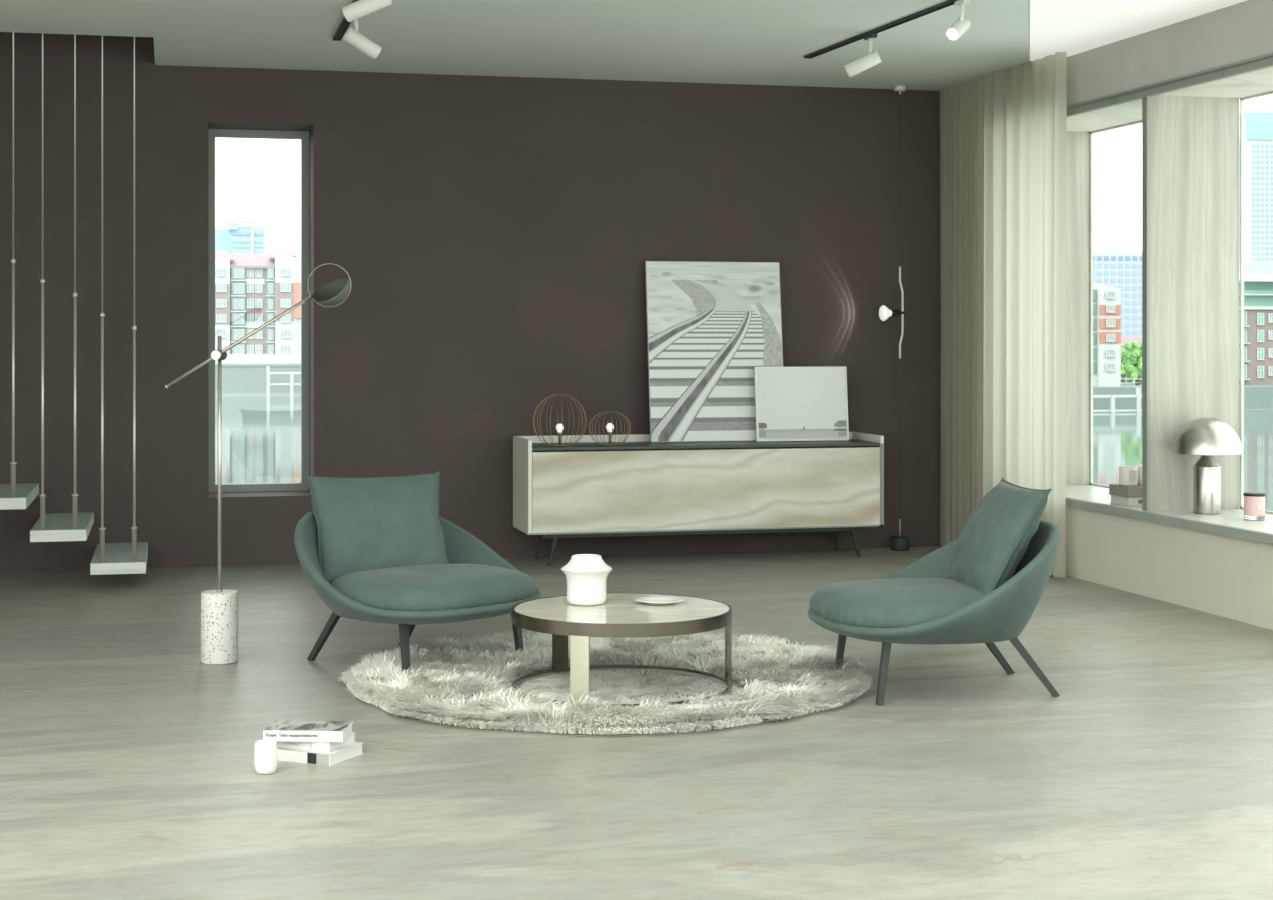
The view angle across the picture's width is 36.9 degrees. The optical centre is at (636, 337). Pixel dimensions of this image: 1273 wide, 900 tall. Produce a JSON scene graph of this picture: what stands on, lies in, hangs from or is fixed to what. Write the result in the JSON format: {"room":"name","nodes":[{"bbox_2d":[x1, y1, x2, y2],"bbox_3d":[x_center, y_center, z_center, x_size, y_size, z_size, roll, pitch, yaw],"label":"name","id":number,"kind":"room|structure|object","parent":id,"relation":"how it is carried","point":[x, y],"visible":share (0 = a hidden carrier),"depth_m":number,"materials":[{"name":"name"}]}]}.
{"room":"living room","nodes":[
{"label":"living room","id":0,"kind":"room"},
{"bbox_2d":[0,32,941,571],"bbox_3d":[-3.981,-0.950,10.752,13.370,4.500,0.500,0,0,-14],"label":"wall","id":1,"kind":"structure","parent":0,"point":[494,237],"depth_m":11.19,"materials":[{"name":"brown paint"}]},
{"bbox_2d":[209,129,308,492],"bbox_3d":[-2.241,-0.161,11.322,0.592,2.138,0.060,0,0,-14],"label":"window","id":2,"kind":"structure","parent":1,"relation":"in","point":[303,136],"depth_m":11.33,"materials":[{"name":"grey metal"}]},
{"bbox_2d":[0,0,1029,90],"bbox_3d":[-3.240,-1.694,7.722,13.370,0.300,5.740,0,0,-14],"label":"ceiling","id":3,"kind":"structure","parent":0,"point":[750,42],"depth_m":9.75,"materials":[{"name":"grey paint"}]},
{"bbox_2d":[332,0,358,40],"bbox_3d":[-0.889,-1.537,7.155,0.044,0.012,5.524,0,0,-14],"label":"track","id":4,"kind":"object","parent":3,"relation":"attached to","point":[341,30],"visible":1,"depth_m":9.53,"materials":[{"name":"grey metal"}]},
{"bbox_2d":[343,19,381,58],"bbox_3d":[-1.286,-1.419,8.950,0.182,0.223,0.111,0,0,-14],"label":"track spotlight","id":5,"kind":"object","parent":4,"relation":"attached to","point":[352,36],"visible":0.79,"depth_m":8.92,"materials":[{"name":"grey metal"}]},
{"bbox_2d":[342,0,391,21],"bbox_3d":[-1.118,-1.424,7.978,0.209,0.213,0.111,0,0,12],"label":"track spotlight","id":6,"kind":"object","parent":4,"relation":"attached to","point":[356,10],"visible":1,"depth_m":7.94,"materials":[{"name":"grey metal"}]},
{"bbox_2d":[804,0,957,58],"bbox_3d":[1.693,-1.537,7.897,0.047,0.012,5.345,0,0,-16],"label":"track","id":7,"kind":"object","parent":3,"relation":"attached to","point":[949,2],"visible":1,"depth_m":9.44,"materials":[{"name":"grey metal"}]},
{"bbox_2d":[845,33,880,76],"bbox_3d":[1.147,-1.423,9.640,0.185,0.217,0.120,0,0,16],"label":"track spotlight","id":8,"kind":"object","parent":7,"relation":"attached to","point":[871,59],"visible":1,"depth_m":9.59,"materials":[{"name":"grey metal"}]},
{"bbox_2d":[946,0,970,40],"bbox_3d":[1.467,-1.434,8.635,0.099,0.193,0.153,0,0,32],"label":"track spotlight","id":9,"kind":"object","parent":7,"relation":"attached to","point":[962,24],"visible":1,"depth_m":8.61,"materials":[{"name":"white metal"}]},
{"bbox_2d":[879,85,908,550],"bbox_3d":[1.577,-0.121,11.688,0.187,2.843,0.112,0,0,-14],"label":"lamp","id":10,"kind":"object","parent":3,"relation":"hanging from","point":[898,543],"visible":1,"depth_m":11.67,"materials":[{"name":"grey metal"}]},
{"bbox_2d":[892,310,904,315],"bbox_3d":[1.600,-0.153,11.694,0.089,0.037,0.038,0,0,-14],"label":"socket","id":11,"kind":"object","parent":10,"relation":"attached to","point":[894,312],"depth_m":11.68,"materials":[{"name":"black metal"}]},
{"bbox_2d":[940,52,1066,577],"bbox_3d":[2.089,-0.127,11.063,0.067,2.830,1.680,0,0,-14],"label":"curtain","id":12,"kind":"object","parent":3,"relation":"hanging from","point":[1003,133],"visible":0.86,"depth_m":10.98,"materials":[{"name":"fabric"}]},
{"bbox_2d":[1030,0,1246,60],"bbox_3d":[1.591,-1.546,7.432,2.920,0.016,5.884,0,0,-14],"label":"ceiling panel","id":13,"kind":"object","parent":3,"relation":"attached to","point":[1073,27],"visible":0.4,"depth_m":9.19,"materials":[{"name":"white paint"}]},
{"bbox_2d":[0,546,1272,899],"bbox_3d":[-1.898,1.425,2.439,13.470,0.250,17.640,0,0,-14],"label":"floor","id":14,"kind":"structure","parent":0,"point":[127,770],"depth_m":5.79,"materials":[{"name":"wood"}]},
{"bbox_2d":[164,263,350,664],"bbox_3d":[-1.512,0.501,7.661,0.744,1.598,0.168,0,0,5],"label":"floor lamp","id":15,"kind":"object","parent":14,"relation":"on","point":[219,607],"visible":1,"depth_m":7.61,"materials":[{"name":"stone"}]},
{"bbox_2d":[254,739,277,774],"bbox_3d":[-1.108,1.253,5.712,0.070,0.092,0.070,0,0,25],"label":"cup","id":16,"kind":"object","parent":14,"relation":"on","point":[266,750],"visible":1,"depth_m":5.69,"materials":[{"name":"white ceramic"}]},
{"bbox_2d":[278,742,363,765],"bbox_3d":[-1.000,1.283,5.937,0.235,0.034,0.190,0,0,24],"label":"book","id":17,"kind":"object","parent":14,"relation":"on","point":[352,750],"visible":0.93,"depth_m":5.86,"materials":[{"name":"grey paper"}]},
{"bbox_2d":[277,733,355,751],"bbox_3d":[-1.009,1.251,5.949,0.215,0.029,0.160,0,0,22],"label":"book","id":18,"kind":"object","parent":17,"relation":"on","point":[313,746],"visible":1,"depth_m":5.87,"materials":[{"name":"grey paper"}]},
{"bbox_2d":[263,720,352,741],"bbox_3d":[-1.017,1.219,5.924,0.247,0.034,0.152,0,0,4],"label":"book","id":19,"kind":"object","parent":18,"relation":"on","point":[279,730],"visible":1,"depth_m":5.86,"materials":[{"name":"grey paper"}]},
{"bbox_2d":[264,720,352,730],"bbox_3d":[-1.017,1.203,5.925,0.245,0.001,0.148,0,0,4],"label":"photo","id":20,"kind":"object","parent":19,"relation":"on","point":[278,725],"depth_m":5.93},
{"bbox_2d":[337,630,873,736],"bbox_3d":[-0.114,1.248,7.201,2.028,0.102,2.032,0,0,27],"label":"round rug","id":21,"kind":"object","parent":14,"relation":"on","point":[467,683],"visible":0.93,"depth_m":6.95,"materials":[{"name":"grey carpet"}]},
{"bbox_2d":[294,471,540,674],"bbox_3d":[-0.868,0.930,7.598,0.919,0.753,0.972,0,0,44],"label":"lounge chair","id":22,"kind":"object","parent":21,"relation":"on","point":[378,549],"visible":0.97,"depth_m":7.59,"materials":[{"name":"green fabric"}]},
{"bbox_2d":[310,475,446,583],"bbox_3d":[-1.037,0.775,7.731,0.549,0.470,0.173,0,-26,-22],"label":"pillow","id":23,"kind":"object","parent":22,"relation":"on","point":[358,525],"depth_m":7.66,"materials":[{"name":"green fabric"}]},
{"bbox_2d":[331,564,535,610],"bbox_3d":[-0.802,0.976,7.533,0.693,0.133,0.834,0,0,44],"label":"seat cushion","id":24,"kind":"object","parent":22,"relation":"on","point":[374,587],"depth_m":7.30,"materials":[{"name":"green fabric"}]},
{"bbox_2d":[512,593,731,707],"bbox_3d":[-0.053,1.131,6.985,0.805,0.290,0.804,0,0,-14],"label":"coffee table","id":25,"kind":"object","parent":21,"relation":"on","point":[620,615],"visible":0.87,"depth_m":6.79,"materials":[{"name":"stone"}]},
{"bbox_2d":[561,554,611,605],"bbox_3d":[-0.185,0.897,7.087,0.193,0.179,0.193,0,0,-14],"label":"vase","id":26,"kind":"object","parent":25,"relation":"on","point":[586,575],"visible":1,"depth_m":7.03,"materials":[{"name":"white ceramic"}]},
{"bbox_2d":[635,596,684,604],"bbox_3d":[0.086,0.978,7.095,0.186,0.018,0.186,0,0,-14],"label":"saucer","id":27,"kind":"object","parent":25,"relation":"on","point":[652,600],"visible":1,"depth_m":7.12,"materials":[{"name":"white ceramic"}]},
{"bbox_2d":[513,432,883,565],"bbox_3d":[0.367,0.940,11.276,2.136,0.724,0.496,0,0,-14],"label":"sideboard","id":28,"kind":"object","parent":14,"relation":"on","point":[639,486],"visible":0.99,"depth_m":11.05,"materials":[{"name":"white paint"}]},
{"bbox_2d":[533,394,586,445],"bbox_3d":[-0.444,0.472,11.050,0.313,0.295,0.313,0,0,-14],"label":"globe lamp","id":29,"kind":"object","parent":28,"relation":"on","point":[559,427],"visible":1,"depth_m":11.04,"materials":[{"name":"gold metal"}]},
{"bbox_2d":[589,411,630,444],"bbox_3d":[-0.154,0.524,11.121,0.246,0.191,0.246,0,0,-14],"label":"globe lamp","id":30,"kind":"object","parent":28,"relation":"on","point":[609,426],"visible":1,"depth_m":11.11,"materials":[{"name":"gold metal"}]},
{"bbox_2d":[645,261,782,441],"bbox_3d":[0.476,0.079,11.481,0.838,1.080,0.154,0,0,-14],"label":"print","id":31,"kind":"object","parent":28,"relation":"on","point":[709,324],"visible":1,"depth_m":11.46,"materials":[{"name":"grey paper"}]},
{"bbox_2d":[754,367,848,441],"bbox_3d":[0.993,0.396,11.491,0.580,0.446,0.068,0,0,-14],"label":"framed picture","id":32,"kind":"object","parent":28,"relation":"on","point":[792,403],"visible":1,"depth_m":11.48,"materials":[{"name":"grey paper"}]},
{"bbox_2d":[808,477,1060,705],"bbox_3d":[1.098,0.925,7.096,0.919,0.764,0.972,0,0,-9],"label":"lounge chair","id":33,"kind":"object","parent":14,"relation":"on","point":[985,585],"visible":1,"depth_m":6.90,"materials":[{"name":"green fabric"}]},
{"bbox_2d":[810,578,987,627],"bbox_3d":[1.007,0.976,7.082,0.693,0.132,0.836,0,0,-9],"label":"seat cushion","id":34,"kind":"object","parent":33,"relation":"on","point":[888,602],"depth_m":6.83,"materials":[{"name":"green fabric"}]},
{"bbox_2d":[946,481,1047,593],"bbox_3d":[1.342,0.751,7.154,0.174,0.460,0.538,30,-3,-6],"label":"pillow","id":35,"kind":"object","parent":33,"relation":"on","point":[1000,529],"depth_m":6.97,"materials":[{"name":"green fabric"}]},
{"bbox_2d":[1065,505,1272,629],"bbox_3d":[3.899,1.106,5.261,0.532,0.388,12.370,0,0,-14],"label":"wall","id":36,"kind":"structure","parent":0,"point":[1230,577],"depth_m":9.32,"materials":[{"name":"beige paint"}]},
{"bbox_2d":[1090,120,1141,487],"bbox_3d":[2.880,-0.175,10.533,0.015,2.090,1.593,0,0,-14],"label":"window","id":37,"kind":"structure","parent":36,"relation":"in","point":[1136,122],"depth_m":11.30,"materials":[{"name":"metal"}]},
{"bbox_2d":[1065,485,1272,543],"bbox_3d":[3.884,0.891,5.257,0.562,0.042,12.370,0,0,-14],"label":"windowsill","id":38,"kind":"object","parent":36,"relation":"on","point":[1230,522],"visible":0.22,"depth_m":9.39,"materials":[{"name":"stone"}]},
{"bbox_2d":[1110,495,1141,505],"bbox_3d":[2.664,0.847,10.002,0.300,0.045,0.202,0,0,-14],"label":"book","id":39,"kind":"object","parent":38,"relation":"on","point":[1135,501],"visible":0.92,"depth_m":9.90,"materials":[{"name":"grey paper"}]},
{"bbox_2d":[1109,484,1141,497],"bbox_3d":[2.660,0.797,10.004,0.300,0.055,0.216,0,0,-14],"label":"book","id":40,"kind":"object","parent":39,"relation":"on","point":[1114,489],"visible":0.39,"depth_m":9.90,"materials":[{"name":"brown paper"}]},
{"bbox_2d":[1119,465,1137,485],"bbox_3d":[2.572,0.719,9.983,0.096,0.100,0.100,0,0,-14],"label":"glass","id":41,"kind":"object","parent":40,"relation":"on","point":[1128,474],"visible":1,"depth_m":9.94,"materials":[{"name":"white glass"}]},
{"bbox_2d":[1137,465,1141,484],"bbox_3d":[2.672,0.719,10.018,0.096,0.100,0.100,0,0,-14],"label":"glass","id":42,"kind":"object","parent":40,"relation":"on","point":[1139,466],"visible":0.33,"depth_m":9.99,"materials":[{"name":"white glass"}]},
{"bbox_2d":[1142,95,1238,510],"bbox_3d":[2.809,-0.175,9.675,0.519,2.090,0.048,0,0,-14],"label":"stone panel","id":43,"kind":"object","parent":38,"relation":"on","point":[1190,145],"visible":1,"depth_m":9.65,"materials":[{"name":"stone"}]},
{"bbox_2d":[1172,417,1242,513],"bbox_3d":[2.831,0.631,9.478,0.336,0.476,0.336,0,0,-14],"label":"table lamp","id":44,"kind":"object","parent":38,"relation":"on","point":[1208,437],"visible":1,"depth_m":9.41,"materials":[{"name":"silver metal"}]},
{"bbox_2d":[1243,492,1265,519],"bbox_3d":[2.962,0.806,9.155,0.102,0.126,0.102,0,0,-14],"label":"candle jar","id":45,"kind":"object","parent":38,"relation":"on","point":[1254,502],"visible":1,"depth_m":9.12,"materials":[{"name":"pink glass"}]},
{"bbox_2d":[1240,91,1272,513],"bbox_3d":[4.350,-0.175,4.517,0.015,2.090,10.712,0,0,-14],"label":"window","id":46,"kind":"structure","parent":36,"relation":"in","point":[1270,92],"depth_m":9.71,"materials":[{"name":"metal"}]},
{"bbox_2d":[1067,0,1272,105],"bbox_3d":[3.899,-1.405,5.261,0.532,0.279,12.370,0,0,-14],"label":"wall header","id":47,"kind":"structure","parent":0,"point":[1241,31],"depth_m":9.35,"materials":[{"name":"grey paint"}]},
{"bbox_2d":[1067,53,1272,116],"bbox_3d":[3.642,-1.239,5.193,0.040,0.054,12.360,0,0,-14],"label":"trim","id":48,"kind":"structure","parent":47,"relation":"attached to","point":[1265,61],"depth_m":9.30,"materials":[{"name":"grey metal"}]},
{"bbox_2d":[1067,67,1272,131],"bbox_3d":[3.909,-1.242,5.263,0.512,0.045,12.370,0,0,-14],"label":"trim","id":49,"kind":"structure","parent":47,"relation":"attached to","point":[1260,81],"depth_m":9.61,"materials":[{"name":"paint"}]},
{"bbox_3d":[2.339,-0.122,11.643,0.532,2.844,0.770,0,0,-14],"label":"wall","id":50,"kind":"structure","parent":0,"visible":0},
{"bbox_2d":[1065,131,1089,484],"bbox_3d":[2.438,-0.175,11.258,0.500,2.090,0.025,0,0,-14],"label":"trim","id":51,"kind":"structure","parent":50,"relation":"attached to","point":[1077,407],"depth_m":11.29,"materials":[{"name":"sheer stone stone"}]},
{"bbox_3d":[-6.484,-2.372,9.513,8.118,1.656,1.520,0,0,-14],"label":"wall","id":52,"kind":"structure","parent":0,"visible":0},
{"bbox_2d":[0,32,38,509],"bbox_3d":[-3.348,-1.111,10.138,0.275,3.958,0.995,0,0,-14],"label":"stair tread","id":53,"kind":"structure","parent":52,"relation":"hanging from","point":[13,495],"depth_m":9.69,"materials":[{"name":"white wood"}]},
{"bbox_2d":[30,33,93,541],"bbox_3d":[-3.062,-1.027,10.207,0.275,4.126,0.995,0,0,-14],"label":"stair tread","id":54,"kind":"structure","parent":52,"relation":"hanging from","point":[74,526],"depth_m":9.76,"materials":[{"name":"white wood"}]},
{"bbox_2d":[90,36,147,574],"bbox_3d":[-2.776,-0.940,10.277,0.275,4.301,0.995,0,0,-14],"label":"stair tread","id":55,"kind":"structure","parent":52,"relation":"hanging from","point":[131,557],"depth_m":9.82,"materials":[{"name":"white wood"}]},
{"label":"outside","id":56,"kind":"structure","parent":0,"visible":0},
{"bbox_2d":[215,395,1272,510],"bbox_3d":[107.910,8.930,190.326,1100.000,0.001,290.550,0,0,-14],"label":"water","id":57,"kind":"structure","parent":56,"point":[261,434],"depth_m":161.69,"materials":[{"name":"grey liquid"}]},
{"bbox_2d":[267,366,300,395],"bbox_3d":[-52.379,6.644,295.924,9.708,4.572,1.000,0,0,-14],"label":"jetty","id":58,"kind":"object","parent":57,"relation":"on","point":[291,383],"visible":0.66,"depth_m":295.07,"materials":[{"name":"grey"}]},
{"bbox_2d":[1093,387,1141,412],"bbox_3d":[57.666,7.432,229.134,8.783,2.995,1.000,0,0,-14],"label":"jetty","id":59,"kind":"object","parent":57,"relation":"on","point":[1138,395],"visible":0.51,"depth_m":228.96,"materials":[{"name":"grey"}]},
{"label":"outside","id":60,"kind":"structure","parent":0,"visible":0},
{"bbox_2d":[1093,377,1272,409],"bbox_3d":[166.608,8.001,518.871,430.000,3.858,503.000,0,0,-14],"label":"ground","id":61,"kind":"structure","parent":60,"point":[1256,397],"depth_m":237.62,"materials":[{"name":"grey concrete"}]},
{"bbox_2d":[1093,282,1121,386],"bbox_3d":[55.350,-0.706,243.511,8.291,13.556,13.170,0,0,-14],"label":"brick apartment building","id":62,"kind":"structure","parent":61,"relation":"on","point":[1106,299],"depth_m":237.97,"materials":[{"name":"grey"}]},
{"bbox_2d":[1093,251,1141,337],"bbox_3d":[87.959,-5.218,376.588,17.054,22.579,30.100,0,0,-14],"label":"office block","id":63,"kind":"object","parent":61,"relation":"on","point":[1122,270],"visible":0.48,"depth_m":362.41,"materials":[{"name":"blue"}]},
{"bbox_2d":[1093,378,1141,387],"bbox_3d":[59.649,5.522,234.380,10.101,1.100,0.110,0,0,-14],"label":"railing","id":64,"kind":"object","parent":61,"relation":"on","point":[1124,378],"visible":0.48,"depth_m":234.59,"materials":[{"name":"grey metal"}]},
{"bbox_2d":[1121,348,1127,381],"bbox_3d":[66.417,3.715,261.276,2.079,4.750,1.961,0,0,-14],"label":"leafy tree","id":65,"kind":"object","parent":61,"relation":"on","point":[1123,351],"visible":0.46,"depth_m":260.91,"materials":[{"name":"green plant"}]},
{"bbox_2d":[1121,336,1141,349],"bbox_3d":[76.019,2.881,300.736,7.748,6.383,9.800,0,0,-14],"label":"house","id":66,"kind":"structure","parent":61,"relation":"on","point":[1124,339],"depth_m":298.84,"materials":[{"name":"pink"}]},
{"bbox_2d":[1123,341,1141,384],"bbox_3d":[64.511,3.261,246.338,3.616,5.653,3.582,0,0,-14],"label":"leafy tree","id":67,"kind":"object","parent":61,"relation":"on","point":[1132,360],"visible":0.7,"depth_m":245.58,"materials":[{"name":"green plant"}]},
{"bbox_2d":[1239,112,1272,273],"bbox_3d":[190.592,-31.464,599.363,31.466,75.073,46.000,0,0,-14],"label":"skyscraper","id":68,"kind":"structure","parent":61,"relation":"on","point":[1258,126],"depth_m":581.26,"materials":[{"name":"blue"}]},
{"bbox_2d":[1239,273,1272,384],"bbox_3d":[79.343,-1.191,252.754,10.984,14.527,14.600,0,0,-14],"label":"brick building","id":69,"kind":"structure","parent":61,"relation":"on","point":[1258,288],"depth_m":246.06,"materials":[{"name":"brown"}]},
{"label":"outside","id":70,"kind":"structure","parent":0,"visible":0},
{"bbox_2d":[215,364,300,394],"bbox_3d":[-132.350,7.009,436.356,190.000,5.841,301.400,0,0,-14],"label":"wall","id":71,"kind":"structure","parent":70,"point":[237,379],"depth_m":299.21,"materials":[{"name":"grey concrete"}]},
{"bbox_2d":[215,217,263,254],"bbox_3d":[-98.175,-12.411,470.132,11.807,33.000,24.000,0,0,-14],"label":"office tower","id":72,"kind":"structure","parent":71,"relation":"on","point":[235,239],"depth_m":459.70,"materials":[{"name":"teal"}]},
{"bbox_2d":[215,244,300,363],"bbox_3d":[-59.751,-5.553,309.734,20.526,19.283,15.870,0,0,-14],"label":"apartment building","id":73,"kind":"structure","parent":71,"relation":"on","point":[252,289],"depth_m":302.81,"materials":[{"name":"grey"}]},
{"bbox_2d":[215,357,300,363],"bbox_3d":[-58.275,3.539,300.171,20.115,1.100,0.110,0,0,-14],"label":"railing","id":74,"kind":"object","parent":71,"relation":"on","point":[229,360],"visible":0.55,"depth_m":299.79,"materials":[{"name":"grey metal"}]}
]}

